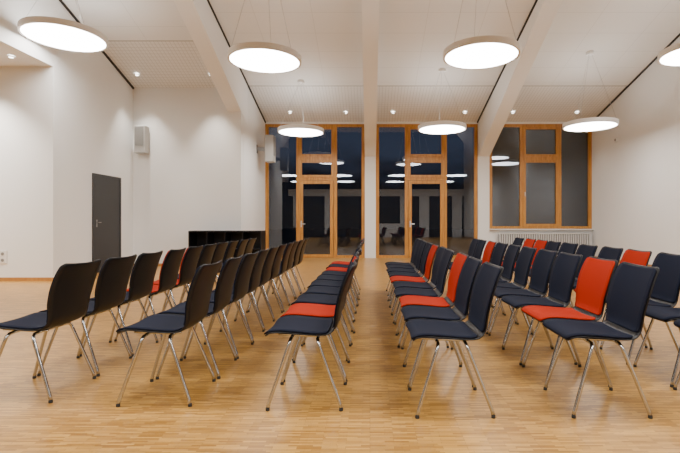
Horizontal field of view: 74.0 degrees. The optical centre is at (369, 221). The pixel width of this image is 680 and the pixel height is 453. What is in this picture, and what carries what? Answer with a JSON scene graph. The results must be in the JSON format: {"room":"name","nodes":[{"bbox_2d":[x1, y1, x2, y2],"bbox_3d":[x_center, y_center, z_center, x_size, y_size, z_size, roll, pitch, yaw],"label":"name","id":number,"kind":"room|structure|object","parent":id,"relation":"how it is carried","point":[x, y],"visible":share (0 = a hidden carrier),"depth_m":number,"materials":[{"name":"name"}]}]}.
{"room":"assembly hall","nodes":[
{"label":"assembly hall","id":0,"kind":"room"},
{"bbox_2d":[0,47,39,65],"bbox_3d":[-8.575,-3.020,1.825,4.850,0.200,13.650,0,0,0],"label":"ceiling","id":1,"kind":"structure","parent":0,"point":[4,60],"depth_m":8.14,"materials":[{"name":"beige wood"}]},
{"bbox_2d":[0,66,41,276],"bbox_3d":[-8.575,-0.905,8.550,4.850,4.030,0.200,0,0,0],"label":"wall","id":2,"kind":"structure","parent":0,"point":[20,86],"depth_m":8.45,"materials":[{"name":"paint"}]},
{"bbox_2d":[0,251,6,262],"bbox_3d":[-6.869,0.656,8.442,0.112,0.206,0.016,0,0,0],"label":"wall socket","id":3,"kind":"object","parent":2,"relation":"attached to","point":[3,254],"visible":1,"depth_m":8.43,"materials":[{"name":"white plastic"}]},
{"bbox_2d":[0,277,52,280],"bbox_3d":[-8.475,1.075,8.441,5.050,0.070,0.018,0,0,0],"label":"baseboard","id":4,"kind":"structure","parent":2,"relation":"attached to","point":[1,278],"depth_m":8.43,"materials":[{"name":"brown wood"}]},
{"bbox_2d":[0,0,132,276],"bbox_3d":[-6.050,-2.913,3.250,0.200,8.046,16.500,0,0,0],"label":"wall","id":5,"kind":"structure","parent":0,"point":[87,104],"depth_m":9.00,"materials":[{"name":"paint"}]},
{"bbox_2d":[59,0,133,88],"bbox_3d":[-5.933,-5.088,6.145,0.035,3.516,10.290,0,0,0],"label":"trim","id":6,"kind":"structure","parent":5,"relation":"attached to","point":[61,1],"depth_m":10.16,"materials":[{"name":"black metal"}]},
{"bbox_2d":[92,173,120,272],"bbox_3d":[-5.926,0.030,10.170,0.089,2.160,1.080,0,0,0],"label":"door","id":7,"kind":"structure","parent":5,"relation":"in","point":[106,190],"depth_m":10.09,"materials":[{"name":"grey wood"}]},
{"bbox_2d":[108,40,192,40],"bbox_3d":[-4.745,-3.906,9.700,2.330,0.016,0.024,0,0,0],"label":"trim","id":8,"kind":"structure","parent":5,"relation":"attached to","point":[108,40],"depth_m":9.69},
{"bbox_2d":[62,0,192,39],"bbox_3d":[-4.865,-5.470,2.350,2.570,3.132,14.700,0,0,0],"label":"ceiling","id":9,"kind":"structure","parent":0,"point":[116,19],"depth_m":9.09,"materials":[{"name":"beige wood"}]},
{"bbox_2d":[17,0,107,52],"bbox_3d":[-5.287,-3.872,7.800,1.300,1.386,1.300,0,0,0],"label":"pendant lamp","id":10,"kind":"object","parent":9,"relation":"hanging from","point":[58,33],"visible":1,"depth_m":7.65,"materials":[{"name":"metal"}]},
{"bbox_2d":[20,23,105,51],"bbox_3d":[-5.287,-3.186,7.800,1.230,0.001,1.230,0,0,0],"label":"diffuser","id":11,"kind":"object","parent":10,"relation":"attached to","point":[54,35],"depth_m":7.77,"materials":[{"name":"white plastic"}]},
{"bbox_2d":[104,41,215,87],"bbox_3d":[-4.865,-3.703,10.600,2.570,0.803,1.800,0,0,0],"label":"ceiling","id":12,"kind":"structure","parent":0,"point":[159,64],"depth_m":10.41,"materials":[{"name":"beige wood"}]},
{"bbox_2d":[133,88,242,262],"bbox_3d":[-4.597,-1.390,11.400,2.706,5.000,0.200,0,0,0],"label":"wall","id":13,"kind":"structure","parent":0,"point":[190,178],"depth_m":11.30,"materials":[{"name":"paint"}]},
{"bbox_2d":[134,125,148,153],"bbox_3d":[-5.650,-2.034,11.152,0.270,0.680,0.295,0,0,0],"label":"wall speaker","id":14,"kind":"object","parent":13,"relation":"attached to","point":[141,132],"visible":1,"depth_m":11.02},
{"bbox_2d":[135,126,143,144],"bbox_3d":[-5.650,-2.109,11.015,0.210,0.470,0.020,0,0,0],"label":"grille","id":15,"kind":"object","parent":14,"relation":"attached to","point":[139,130],"depth_m":11.01,"materials":[{"name":"white metal"}]},
{"bbox_2d":[243,88,264,229],"bbox_3d":[-3.410,-1.490,12.800,0.340,5.200,2.600,0,0,0],"label":"wall","id":16,"kind":"structure","parent":0,"point":[254,133],"depth_m":12.51,"materials":[{"name":"paint"}]},
{"bbox_2d":[174,0,247,125],"bbox_3d":[-3.408,-5.007,3.450,0.344,4.933,16.900,0,0,0],"label":"beam","id":17,"kind":"structure","parent":16,"relation":"attached to","point":[198,17],"depth_m":9.66,"materials":[{"name":"paint"}]},
{"bbox_2d":[207,0,265,122],"bbox_3d":[-3.225,-4.819,7.445,0.030,3.528,12.890,0,0,0],"label":"trim","id":18,"kind":"structure","parent":16,"relation":"attached to","point":[208,1],"depth_m":10.35,"materials":[{"name":"black metal"}]},
{"bbox_2d":[256,135,275,162],"bbox_3d":[-2.982,-2.093,12.900,0.515,0.760,0.340,0,0,0],"label":"wall speaker","id":19,"kind":"object","parent":16,"relation":"attached to","point":[270,140],"visible":1,"depth_m":12.73},
{"bbox_2d":[273,136,275,156],"bbox_3d":[-2.735,-2.168,12.900,0.020,0.550,0.280,0,0,0],"label":"grille","id":20,"kind":"object","parent":19,"relation":"attached to","point":[274,138],"depth_m":12.84,"materials":[{"name":"white metal"}]},
{"bbox_2d":[0,258,679,452],"bbox_3d":[-1.970,1.160,4.510,18.060,0.100,19.020,0,0,0],"label":"floor","id":21,"kind":"structure","parent":0,"point":[229,414],"depth_m":3.00,"materials":[{"name":"brown wood"}]},
{"bbox_2d":[0,259,101,403],"bbox_3d":[-2.145,0.684,2.979,0.549,0.852,0.448,0,0,1],"label":"chair","id":22,"kind":"object","parent":21,"relation":"on","point":[71,287],"visible":1,"depth_m":2.90,"materials":[{"name":"black laminate"}]},
{"bbox_2d":[37,254,136,376],"bbox_3d":[-2.141,0.684,3.454,0.549,0.852,0.448,0,0,1],"label":"chair","id":23,"kind":"object","parent":21,"relation":"on","point":[114,275],"visible":0.75,"depth_m":3.37,"materials":[{"name":"fabric"}]},
{"bbox_2d":[80,250,162,356],"bbox_3d":[-2.149,0.684,3.930,0.549,0.852,0.448,0,0,0],"label":"chair","id":24,"kind":"object","parent":21,"relation":"on","point":[144,269],"visible":0.62,"depth_m":3.84,"materials":[{"name":"wood"}]},
{"bbox_2d":[114,247,185,341],"bbox_3d":[-2.128,0.684,4.405,0.549,0.852,0.448,0,0,-1],"label":"chair","id":25,"kind":"object","parent":21,"relation":"on","point":[171,263],"visible":0.73,"depth_m":4.32,"materials":[{"name":"black laminate"}]},
{"bbox_2d":[116,260,221,406],"bbox_3d":[-1.273,0.684,2.920,0.549,0.852,0.448,0,0,0],"label":"chair","id":26,"kind":"object","parent":21,"relation":"on","point":[201,286],"visible":1,"depth_m":2.81,"materials":[{"name":"fabric"}]},
{"bbox_2d":[143,245,202,318],"bbox_3d":[-2.132,0.684,4.880,0.549,0.852,0.448,0,0,1],"label":"chair","id":27,"kind":"object","parent":21,"relation":"on","point":[189,261],"visible":0.73,"depth_m":4.79,"materials":[{"name":"red fabric"}]},
{"bbox_2d":[164,243,216,310],"bbox_3d":[-2.137,0.684,5.355,0.549,0.852,0.448,0,0,1],"label":"chair","id":28,"kind":"object","parent":21,"relation":"on","point":[207,252],"visible":0.27,"depth_m":5.26,"materials":[{"name":"wood"}]},
{"bbox_2d":[156,255,242,379],"bbox_3d":[-1.263,0.684,3.396,0.549,0.852,0.448,0,0,-1],"label":"chair","id":29,"kind":"object","parent":21,"relation":"on","point":[223,290],"visible":0.84,"depth_m":3.28,"materials":[{"name":"wood"}]},
{"bbox_2d":[181,242,228,302],"bbox_3d":[-2.146,0.684,5.829,0.549,0.852,0.448,0,0,1],"label":"chair","id":30,"kind":"object","parent":21,"relation":"on","point":[219,252],"visible":0.34,"depth_m":5.75,"materials":[{"name":"wood"}]},
{"bbox_2d":[183,251,258,358],"bbox_3d":[-1.259,0.684,3.869,0.549,0.852,0.448,0,0,1],"label":"chair","id":31,"kind":"object","parent":21,"relation":"on","point":[242,278],"visible":0.6,"depth_m":3.75,"materials":[{"name":"wood"}]},
{"bbox_2d":[188,230,265,262],"bbox_3d":[-3.440,0.660,10.885,1.720,0.900,0.470,0,0,0],"label":"shelf","id":32,"kind":"object","parent":21,"relation":"on","point":[197,238],"visible":0.34,"depth_m":11.10,"materials":[{"name":"black laminate"}]},
{"bbox_2d":[216,240,238,279],"bbox_3d":[-2.145,0.684,6.306,0.549,0.852,0.448,0,0,-1],"label":"chair","id":33,"kind":"object","parent":21,"relation":"on","point":[229,253],"visible":0.27,"depth_m":6.19,"materials":[{"name":"fabric"}]},
{"bbox_2d":[222,239,248,266],"bbox_3d":[-2.130,0.684,6.780,0.549,0.852,0.448,0,0,-1],"label":"chair","id":34,"kind":"object","parent":21,"relation":"on","point":[240,250],"visible":0.27,"depth_m":6.68,"materials":[{"name":"fabric"}]},
{"bbox_2d":[208,249,268,342],"bbox_3d":[-1.266,0.684,4.345,0.549,0.852,0.448,0,0,-1],"label":"chair","id":35,"kind":"object","parent":21,"relation":"on","point":[254,282],"visible":0.59,"depth_m":4.24,"materials":[{"name":"fabric"}]},
{"bbox_2d":[243,238,256,255],"bbox_3d":[-2.131,0.684,7.255,0.549,0.852,0.448,0,0,1],"label":"chair","id":36,"kind":"object","parent":21,"relation":"on","point":[249,247],"visible":0.24,"depth_m":7.15,"materials":[{"name":"fabric"}]},
{"bbox_2d":[222,245,278,330],"bbox_3d":[-1.268,0.684,4.819,0.549,0.852,0.448,0,0,1],"label":"chair","id":37,"kind":"object","parent":21,"relation":"on","point":[267,266],"visible":0.54,"depth_m":4.71,"materials":[{"name":"wood"}]},
{"bbox_2d":[236,243,286,319],"bbox_3d":[-1.269,0.684,5.294,0.549,0.852,0.448,0,0,1],"label":"chair","id":38,"kind":"object","parent":21,"relation":"on","point":[277,260],"visible":0.56,"depth_m":5.21,"materials":[{"name":"fabric"}]},
{"bbox_2d":[248,242,293,311],"bbox_3d":[-1.258,0.684,5.771,0.549,0.852,0.448,0,0,-1],"label":"chair","id":39,"kind":"object","parent":21,"relation":"on","point":[288,248],"visible":0.61,"depth_m":5.63,"materials":[{"name":"wood"}]},
{"bbox_2d":[258,241,298,301],"bbox_3d":[-1.267,0.684,6.245,0.549,0.852,0.448,0,0,1],"label":"chair","id":40,"kind":"object","parent":21,"relation":"on","point":[292,252],"visible":0.43,"depth_m":6.17,"materials":[{"name":"wood"}]},
{"bbox_2d":[267,239,304,298],"bbox_3d":[-1.258,0.684,6.720,0.549,0.852,0.448,0,0,0],"label":"chair","id":41,"kind":"object","parent":21,"relation":"on","point":[298,249],"visible":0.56,"depth_m":6.58,"materials":[{"name":"wood"}]},
{"bbox_2d":[273,238,308,293],"bbox_3d":[-1.259,0.684,7.196,0.549,0.852,0.448,0,0,-1],"label":"chair","id":42,"kind":"object","parent":21,"relation":"on","point":[305,240],"visible":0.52,"depth_m":7.07,"materials":[{"name":"wood"}]},
{"bbox_2d":[264,260,356,411],"bbox_3d":[-0.358,0.684,2.860,0.549,0.852,0.448,0,0,0],"label":"chair","id":43,"kind":"object","parent":21,"relation":"on","point":[305,326],"visible":1,"depth_m":2.73,"materials":[{"name":"fabric"}]},
{"bbox_2d":[280,255,358,381],"bbox_3d":[-0.356,0.684,3.335,0.549,0.852,0.448,0,0,0],"label":"chair","id":44,"kind":"object","parent":21,"relation":"on","point":[298,309],"visible":0.54,"depth_m":3.32,"materials":[{"name":"red fabric"}]},
{"bbox_2d":[290,251,358,360],"bbox_3d":[-0.366,0.684,3.810,0.549,0.852,0.448,0,0,1],"label":"chair","id":45,"kind":"object","parent":21,"relation":"on","point":[323,299],"visible":0.43,"depth_m":3.82,"materials":[{"name":"fabric"}]},
{"bbox_2d":[303,248,361,344],"bbox_3d":[-0.351,0.684,4.284,0.549,0.852,0.448,0,0,1],"label":"chair","id":46,"kind":"object","parent":21,"relation":"on","point":[326,290],"visible":0.53,"depth_m":4.24,"materials":[{"name":"fabric"}]},
{"bbox_2d":[307,246,360,331],"bbox_3d":[-0.369,0.684,4.760,0.549,0.852,0.448,0,0,0],"label":"chair","id":47,"kind":"object","parent":21,"relation":"on","point":[330,283],"visible":0.39,"depth_m":4.78,"materials":[{"name":"fabric"}]},
{"bbox_2d":[316,244,361,320],"bbox_3d":[-0.364,0.684,5.235,0.549,0.852,0.448,0,0,0],"label":"chair","id":48,"kind":"object","parent":21,"relation":"on","point":[320,277],"visible":0.36,"depth_m":5.26,"materials":[{"name":"fabric"}]},
{"bbox_2d":[321,242,362,312],"bbox_3d":[-0.359,0.684,5.710,0.549,0.852,0.448,0,0,0],"label":"chair","id":49,"kind":"object","parent":21,"relation":"on","point":[329,272],"visible":0.31,"depth_m":5.75,"materials":[{"name":"fabric"}]},
{"bbox_2d":[325,240,364,305],"bbox_3d":[-0.346,0.684,6.184,0.549,0.852,0.448,0,0,1],"label":"chair","id":50,"kind":"object","parent":21,"relation":"on","point":[363,241],"visible":0.38,"depth_m":6.20,"materials":[{"name":"red fabric"}]},
{"bbox_2d":[326,239,363,299],"bbox_3d":[-0.360,0.684,6.660,0.549,0.852,0.448,0,0,1],"label":"chair","id":51,"kind":"object","parent":21,"relation":"on","point":[330,265],"visible":0.23,"depth_m":6.70,"materials":[{"name":"fabric"}]},
{"bbox_2d":[331,238,364,289],"bbox_3d":[-0.355,0.684,7.135,0.549,0.852,0.448,0,0,1],"label":"chair","id":52,"kind":"object","parent":21,"relation":"on","point":[334,262],"visible":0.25,"depth_m":7.22,"materials":[{"name":"red fabric"}]},
{"bbox_2d":[385,238,420,290],"bbox_3d":[0.517,0.684,7.036,0.549,0.852,0.448,0,0,-1],"label":"chair","id":53,"kind":"object","parent":21,"relation":"on","point":[417,239],"visible":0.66,"depth_m":7.12,"materials":[{"name":"fabric"}]},
{"bbox_2d":[386,239,424,300],"bbox_3d":[0.521,0.684,6.561,0.549,0.852,0.448,0,0,-1],"label":"chair","id":54,"kind":"object","parent":21,"relation":"on","point":[421,240],"visible":0.48,"depth_m":6.66,"materials":[{"name":"fabric"}]},
{"bbox_2d":[386,241,427,305],"bbox_3d":[0.501,0.684,6.085,0.549,0.852,0.448,0,0,-1],"label":"chair","id":55,"kind":"object","parent":21,"relation":"on","point":[423,244],"visible":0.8,"depth_m":6.13,"materials":[{"name":"fabric"}]},
{"bbox_2d":[388,242,432,312],"bbox_3d":[0.504,0.684,5.610,0.549,0.852,0.448,0,0,0],"label":"chair","id":56,"kind":"object","parent":21,"relation":"on","point":[428,246],"visible":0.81,"depth_m":5.65,"materials":[{"name":"fabric"}]},
{"bbox_2d":[390,244,438,323],"bbox_3d":[0.505,0.684,5.135,0.549,0.852,0.448,0,0,1],"label":"chair","id":57,"kind":"object","parent":21,"relation":"on","point":[434,248],"visible":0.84,"depth_m":5.15,"materials":[{"name":"red fabric"}]},
{"bbox_2d":[393,246,447,334],"bbox_3d":[0.518,0.684,4.660,0.549,0.852,0.448,0,0,0],"label":"chair","id":58,"kind":"object","parent":21,"relation":"on","point":[432,285],"visible":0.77,"depth_m":4.72,"materials":[{"name":"fabric"}]},
{"bbox_2d":[394,249,454,347],"bbox_3d":[0.501,0.684,4.185,0.549,0.852,0.448,0,0,1],"label":"chair","id":59,"kind":"object","parent":21,"relation":"on","point":[445,262],"visible":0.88,"depth_m":4.19,"materials":[{"name":"fabric"}]},
{"bbox_2d":[399,252,468,364],"bbox_3d":[0.521,0.684,3.709,0.549,0.852,0.448,0,0,1],"label":"chair","id":60,"kind":"object","parent":21,"relation":"on","point":[449,300],"visible":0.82,"depth_m":3.74,"materials":[{"name":"red fabric"}]},
{"bbox_2d":[401,256,481,387],"bbox_3d":[0.507,0.684,3.235,0.549,0.852,0.448,0,0,0],"label":"chair","id":61,"kind":"object","parent":21,"relation":"on","point":[471,266],"visible":0.93,"depth_m":3.24,"materials":[{"name":"fabric"}]},
{"bbox_2d":[405,262,503,418],"bbox_3d":[0.508,0.684,2.760,0.549,0.852,0.448,0,0,-1],"label":"chair","id":62,"kind":"object","parent":21,"relation":"on","point":[487,278],"visible":1,"depth_m":2.71,"materials":[{"name":"fabric"}]},
{"bbox_2d":[445,238,479,284],"bbox_3d":[1.419,0.684,7.035,0.549,0.852,0.448,0,0,0],"label":"chair","id":63,"kind":"object","parent":21,"relation":"on","point":[474,242],"visible":0.32,"depth_m":7.11,"materials":[{"name":"fabric"}]},
{"bbox_2d":[449,239,486,269],"bbox_3d":[1.401,0.684,6.559,0.549,0.852,0.448,0,0,1],"label":"chair","id":64,"kind":"object","parent":21,"relation":"on","point":[481,243],"visible":0.3,"depth_m":6.58,"materials":[{"name":"fabric"}]},
{"bbox_2d":[469,242,507,314],"bbox_3d":[1.409,0.684,5.611,0.549,0.852,0.448,0,0,-1],"label":"chair","id":65,"kind":"object","parent":21,"relation":"on","point":[499,250],"visible":0.37,"depth_m":5.62,"materials":[{"name":"fabric"}]},
{"bbox_2d":[482,241,496,306],"bbox_3d":[1.408,0.684,6.084,0.549,0.852,0.448,0,0,1],"label":"chair","id":66,"kind":"object","parent":21,"relation":"on","point":[490,245],"visible":0.34,"depth_m":6.11,"materials":[{"name":"red fabric"}]},
{"bbox_2d":[468,244,520,323],"bbox_3d":[1.410,0.684,5.134,0.549,0.852,0.448,0,0,1],"label":"chair","id":67,"kind":"object","parent":21,"relation":"on","point":[511,254],"visible":0.58,"depth_m":5.13,"materials":[{"name":"fabric"}]},
{"bbox_2d":[490,237,523,282],"bbox_3d":[2.256,0.684,7.510,0.549,0.852,0.448,0,0,0],"label":"chair","id":68,"kind":"object","parent":21,"relation":"on","point":[518,241],"visible":0.16,"depth_m":7.49,"materials":[{"name":"fabric"}]},
{"bbox_2d":[486,246,536,334],"bbox_3d":[1.407,0.684,4.660,0.549,0.852,0.448,0,0,1],"label":"chair","id":69,"kind":"object","parent":21,"relation":"on","point":[526,255],"visible":0.64,"depth_m":4.62,"materials":[{"name":"fabric"}]},
{"bbox_2d":[501,238,535,285],"bbox_3d":[2.273,0.684,7.035,0.549,0.852,0.448,0,0,0],"label":"chair","id":70,"kind":"object","parent":21,"relation":"on","point":[528,242],"visible":0.17,"depth_m":7.04,"materials":[{"name":"red fabric"}]},
{"bbox_2d":[488,249,557,347],"bbox_3d":[1.415,0.684,4.186,0.549,0.852,0.448,0,0,-1],"label":"chair","id":71,"kind":"object","parent":21,"relation":"on","point":[544,259],"visible":0.88,"depth_m":4.19,"materials":[{"name":"fabric"}]},
{"bbox_2d":[513,239,547,283],"bbox_3d":[2.268,0.684,6.560,0.549,0.852,0.448,0,0,0],"label":"chair","id":72,"kind":"object","parent":21,"relation":"on","point":[539,244],"visible":0.2,"depth_m":6.62,"materials":[{"name":"red fabric"}]},
{"bbox_2d":[514,241,560,288],"bbox_3d":[2.253,0.684,6.085,0.549,0.852,0.448,0,0,0],"label":"chair","id":73,"kind":"object","parent":21,"relation":"on","point":[551,245],"visible":0.17,"depth_m":6.10,"materials":[{"name":"fabric"}]},
{"bbox_2d":[501,252,582,364],"bbox_3d":[1.410,0.684,3.711,0.549,0.852,0.448,0,0,-1],"label":"chair","id":74,"kind":"object","parent":21,"relation":"on","point":[565,266],"visible":0.88,"depth_m":3.70,"materials":[{"name":"fabric"}]},
{"bbox_2d":[499,233,591,251],"bbox_3d":[5.350,0.725,13.765,2.800,0.770,0.110,0,0,0],"label":"radiator","id":75,"kind":"object","parent":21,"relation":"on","point":[580,238],"visible":0.48,"depth_m":13.72,"materials":[{"name":"metal"}]},
{"bbox_2d":[528,242,577,307],"bbox_3d":[2.256,0.684,5.611,0.549,0.852,0.448,0,0,-1],"label":"chair","id":76,"kind":"object","parent":21,"relation":"on","point":[570,248],"visible":0.16,"depth_m":5.62,"materials":[{"name":"fabric"}]},
{"bbox_2d":[521,256,617,387],"bbox_3d":[1.423,0.684,3.236,0.549,0.852,0.448,0,0,-1],"label":"chair","id":77,"kind":"object","parent":21,"relation":"on","point":[595,276],"visible":0.94,"depth_m":3.23,"materials":[{"name":"red fabric"}]},
{"bbox_2d":[544,244,597,307],"bbox_3d":[2.251,0.684,5.135,0.549,0.852,0.448,0,0,0],"label":"chair","id":78,"kind":"object","parent":21,"relation":"on","point":[585,250],"visible":0.18,"depth_m":5.17,"materials":[{"name":"fabric"}]},
{"bbox_2d":[572,246,623,304],"bbox_3d":[2.266,0.684,4.659,0.549,0.852,0.448,0,0,1],"label":"chair","id":79,"kind":"object","parent":21,"relation":"on","point":[606,252],"visible":0.16,"depth_m":4.65,"materials":[{"name":"fabric"}]},
{"bbox_2d":[542,262,658,418],"bbox_3d":[1.400,0.684,2.760,0.549,0.852,0.448,0,0,1],"label":"chair","id":80,"kind":"object","parent":21,"relation":"on","point":[631,286],"visible":1,"depth_m":2.72,"materials":[{"name":"fabric"}]},
{"bbox_2d":[574,249,651,347],"bbox_3d":[2.251,0.684,4.184,0.549,0.852,0.448,0,0,1],"label":"chair","id":81,"kind":"object","parent":21,"relation":"on","point":[638,257],"visible":0.18,"depth_m":4.15,"materials":[{"name":"red fabric"}]},
{"bbox_2d":[600,252,679,364],"bbox_3d":[2.255,0.684,3.709,0.549,0.852,0.448,0,0,1],"label":"chair","id":82,"kind":"object","parent":21,"relation":"on","point":[666,289],"visible":0.53,"depth_m":3.68,"materials":[{"name":"fabric"}]},
{"bbox_2d":[633,305,679,387],"bbox_3d":[2.273,0.684,3.235,0.549,0.852,0.448,0,0,0],"label":"chair","id":83,"kind":"object","parent":21,"relation":"on","point":[664,314],"visible":0.84,"depth_m":3.23,"materials":[{"name":"fabric"}]},
{"bbox_2d":[673,319,679,389],"bbox_3d":[2.257,0.684,2.759,0.549,0.852,0.448,0,0,1],"label":"chair","id":84,"kind":"object","parent":21,"relation":"on","point":[676,323],"visible":1,"depth_m":2.96,"materials":[{"name":"fabric"}]},
{"bbox_2d":[265,122,591,257],"bbox_3d":[1.810,-1.115,13.980,10.100,4.450,0.240,0,0,0],"label":"wall","id":85,"kind":"structure","parent":0,"point":[484,233],"depth_m":13.86,"materials":[{"name":"paint"}]},
{"bbox_2d":[265,124,364,257],"bbox_3d":[-1.700,-0.960,13.960,3.080,4.140,0.120,0,0,0],"label":"window","id":86,"kind":"structure","parent":85,"relation":"in","point":[301,158],"depth_m":13.92,"materials":[{"name":"brown wood"}]},
{"bbox_2d":[300,181,333,257],"bbox_3d":[-1.650,-0.090,13.899,1.040,2.380,0.162,0,0,0],"label":"door","id":87,"kind":"structure","parent":86,"relation":"attached to","point":[331,255],"depth_m":13.89,"materials":[{"name":"brown wood"}]},
{"bbox_2d":[362,0,378,156],"bbox_3d":[0.010,-4.737,4.450,0.340,5.473,18.900,0,0,0],"label":"beam","id":88,"kind":"structure","parent":85,"relation":"attached to","point":[370,8],"depth_m":10.33,"materials":[{"name":"paint"}]},
{"bbox_2d":[376,124,477,257],"bbox_3d":[1.755,-0.960,13.960,3.150,4.140,0.120,0,0,0],"label":"window","id":89,"kind":"structure","parent":85,"relation":"in","point":[410,158],"depth_m":13.92,"materials":[{"name":"brown wood"}]},
{"bbox_2d":[408,181,443,257],"bbox_3d":[1.730,-0.090,13.899,1.080,2.380,0.162,0,0,0],"label":"door","id":90,"kind":"structure","parent":89,"relation":"attached to","point":[410,183],"depth_m":13.89,"materials":[{"name":"brown wood"}]},
{"bbox_2d":[477,0,537,122],"bbox_3d":[3.315,-4.819,7.445,0.030,3.528,12.890,0,0,0],"label":"trim","id":91,"kind":"structure","parent":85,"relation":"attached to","point":[535,2],"depth_m":11.14,"materials":[{"name":"black metal"}]},
{"bbox_2d":[478,0,562,156],"bbox_3d":[3.505,-4.737,4.450,0.350,5.473,18.900,0,0,0],"label":"beam","id":92,"kind":"structure","parent":85,"relation":"attached to","point":[498,108],"depth_m":10.74,"materials":[{"name":"paint"}]},
{"bbox_2d":[489,124,591,228],"bbox_3d":[5.270,-1.410,13.935,3.180,3.240,0.170,0,0,0],"label":"window","id":93,"kind":"structure","parent":85,"relation":"in","point":[524,158],"depth_m":13.92,"materials":[{"name":"brown wood"}]},
{"bbox_2d":[489,229,593,229],"bbox_3d":[5.270,0.225,13.850,3.180,0.030,0.140,0,0,0],"label":"windowsill","id":94,"kind":"structure","parent":85,"relation":"attached to","point":[489,229],"depth_m":13.78,"materials":[{"name":"white plastic"}]},
{"bbox_2d":[250,86,625,121],"bbox_3d":[1.910,-3.428,13.025,10.300,0.776,2.150,0,0,0],"label":"ceiling","id":95,"kind":"structure","parent":0,"point":[328,103],"depth_m":12.79,"materials":[{"name":"white wood"}]},
{"bbox_2d":[209,0,679,85],"bbox_3d":[1.910,-5.195,3.475,10.300,3.156,16.950,0,0,0],"label":"ceiling","id":96,"kind":"structure","parent":0,"point":[624,36],"depth_m":10.03,"materials":[{"name":"white paint"}]},
{"bbox_2d":[227,0,300,73],"bbox_3d":[-1.750,-3.755,7.500,1.200,2.166,1.200,0,0,0],"label":"pendant lamp","id":97,"kind":"object","parent":96,"relation":"hanging from","point":[260,57],"visible":1,"depth_m":7.33,"materials":[{"name":"metal"}]},
{"bbox_2d":[230,49,298,72],"bbox_3d":[-1.750,-2.679,7.500,1.130,0.001,1.130,0,0,0],"label":"diffuser","id":98,"kind":"object","parent":97,"relation":"attached to","point":[260,60],"depth_m":7.46,"materials":[{"name":"white plastic"}]},
{"bbox_2d":[278,79,323,136],"bbox_3d":[-1.800,-3.011,11.739,1.200,1.364,1.200,0,0,0],"label":"pendant lamp","id":99,"kind":"object","parent":96,"relation":"hanging from","point":[295,130],"visible":1,"depth_m":11.58,"materials":[{"name":"metal"}]},
{"bbox_2d":[279,128,322,136],"bbox_3d":[-1.800,-2.336,11.739,1.130,0.001,1.130,0,0,0],"label":"diffuser","id":100,"kind":"object","parent":99,"relation":"attached to","point":[302,132],"depth_m":11.74,"materials":[{"name":"white plastic"}]},
{"bbox_2d":[418,68,466,133],"bbox_3d":[1.800,-3.065,11.250,1.200,1.520,1.200,0,0,0],"label":"pendant lamp","id":101,"kind":"object","parent":96,"relation":"hanging from","point":[445,126],"visible":1,"depth_m":11.10,"materials":[{"name":"metal"}]},
{"bbox_2d":[419,125,464,133],"bbox_3d":[1.800,-2.312,11.250,1.130,0.001,1.130,0,0,0],"label":"diffuser","id":102,"kind":"object","parent":101,"relation":"attached to","point":[436,129],"depth_m":11.25,"materials":[{"name":"white plastic"}]},
{"bbox_2d":[443,0,520,69],"bbox_3d":[1.776,-3.781,7.200,1.200,2.276,1.200,0,0,0],"label":"pendant lamp","id":103,"kind":"object","parent":96,"relation":"hanging from","point":[487,51],"visible":1,"depth_m":7.04,"materials":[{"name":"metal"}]},
{"bbox_2d":[445,43,517,67],"bbox_3d":[1.776,-2.650,7.200,1.130,0.001,1.130,0,0,0],"label":"diffuser","id":104,"kind":"object","parent":103,"relation":"attached to","point":[480,55],"depth_m":7.16,"materials":[{"name":"white plastic"}]},
{"bbox_2d":[562,50,618,131],"bbox_3d":[5.176,-3.121,10.588,1.200,1.767,1.200,0,0,0],"label":"pendant lamp","id":105,"kind":"object","parent":96,"relation":"hanging from","point":[589,124],"visible":1,"depth_m":10.47,"materials":[{"name":"metal"}]},
{"bbox_2d":[564,122,616,130],"bbox_3d":[5.176,-2.244,10.588,1.130,0.001,1.130,0,0,0],"label":"diffuser","id":106,"kind":"object","parent":105,"relation":"attached to","point":[588,126],"depth_m":10.58,"materials":[{"name":"white plastic"}]},
{"bbox_2d":[657,42,679,66],"bbox_3d":[5.640,-3.825,7.714,1.200,1.911,1.200,0,0,0],"label":"pendant lamp","id":107,"kind":"object","parent":96,"relation":"hanging from","point":[669,56],"visible":1,"depth_m":7.85,"materials":[{"name":"metal"}]},
{"bbox_2d":[660,49,679,65],"bbox_3d":[5.640,-2.876,7.714,1.130,0.001,1.130,0,0,0],"label":"diffuser","id":108,"kind":"object","parent":107,"relation":"attached to","point":[672,58],"depth_m":7.97,"materials":[{"name":"white plastic"}]},
{"bbox_2d":[592,36,679,264],"bbox_3d":[6.960,-2.807,4.550,0.200,7.833,19.100,0,0,0],"label":"wall","id":109,"kind":"structure","parent":0,"point":[636,177],"depth_m":11.33,"materials":[{"name":"paint"}]},
{"bbox_2d":[596,33,679,116],"bbox_3d":[6.845,-4.819,7.445,0.030,3.528,12.890,0,0,0],"label":"trim","id":110,"kind":"structure","parent":109,"relation":"attached to","point":[678,35],"depth_m":11.59,"materials":[{"name":"black metal"}]},
{"label":"outside","id":111,"kind":"structure","parent":0,"visible":0},
{"bbox_2d":[269,229,473,254],"bbox_3d":[0.000,1.310,47.075,80.000,0.100,65.850,0,0,0],"label":"floor","id":112,"kind":"structure","parent":111,"point":[391,241],"depth_m":32.40,"materials":[{"name":"brown wood"}]},
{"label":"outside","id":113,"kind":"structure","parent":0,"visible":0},
{"bbox_2d":[492,128,586,225],"bbox_3d":[5.320,-1.340,14.255,3.480,3.700,0.010,0,0,0],"label":"window panes","id":114,"kind":"structure","parent":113,"point":[540,177],"depth_m":14.25,"materials":[{"name":"clear glass"}]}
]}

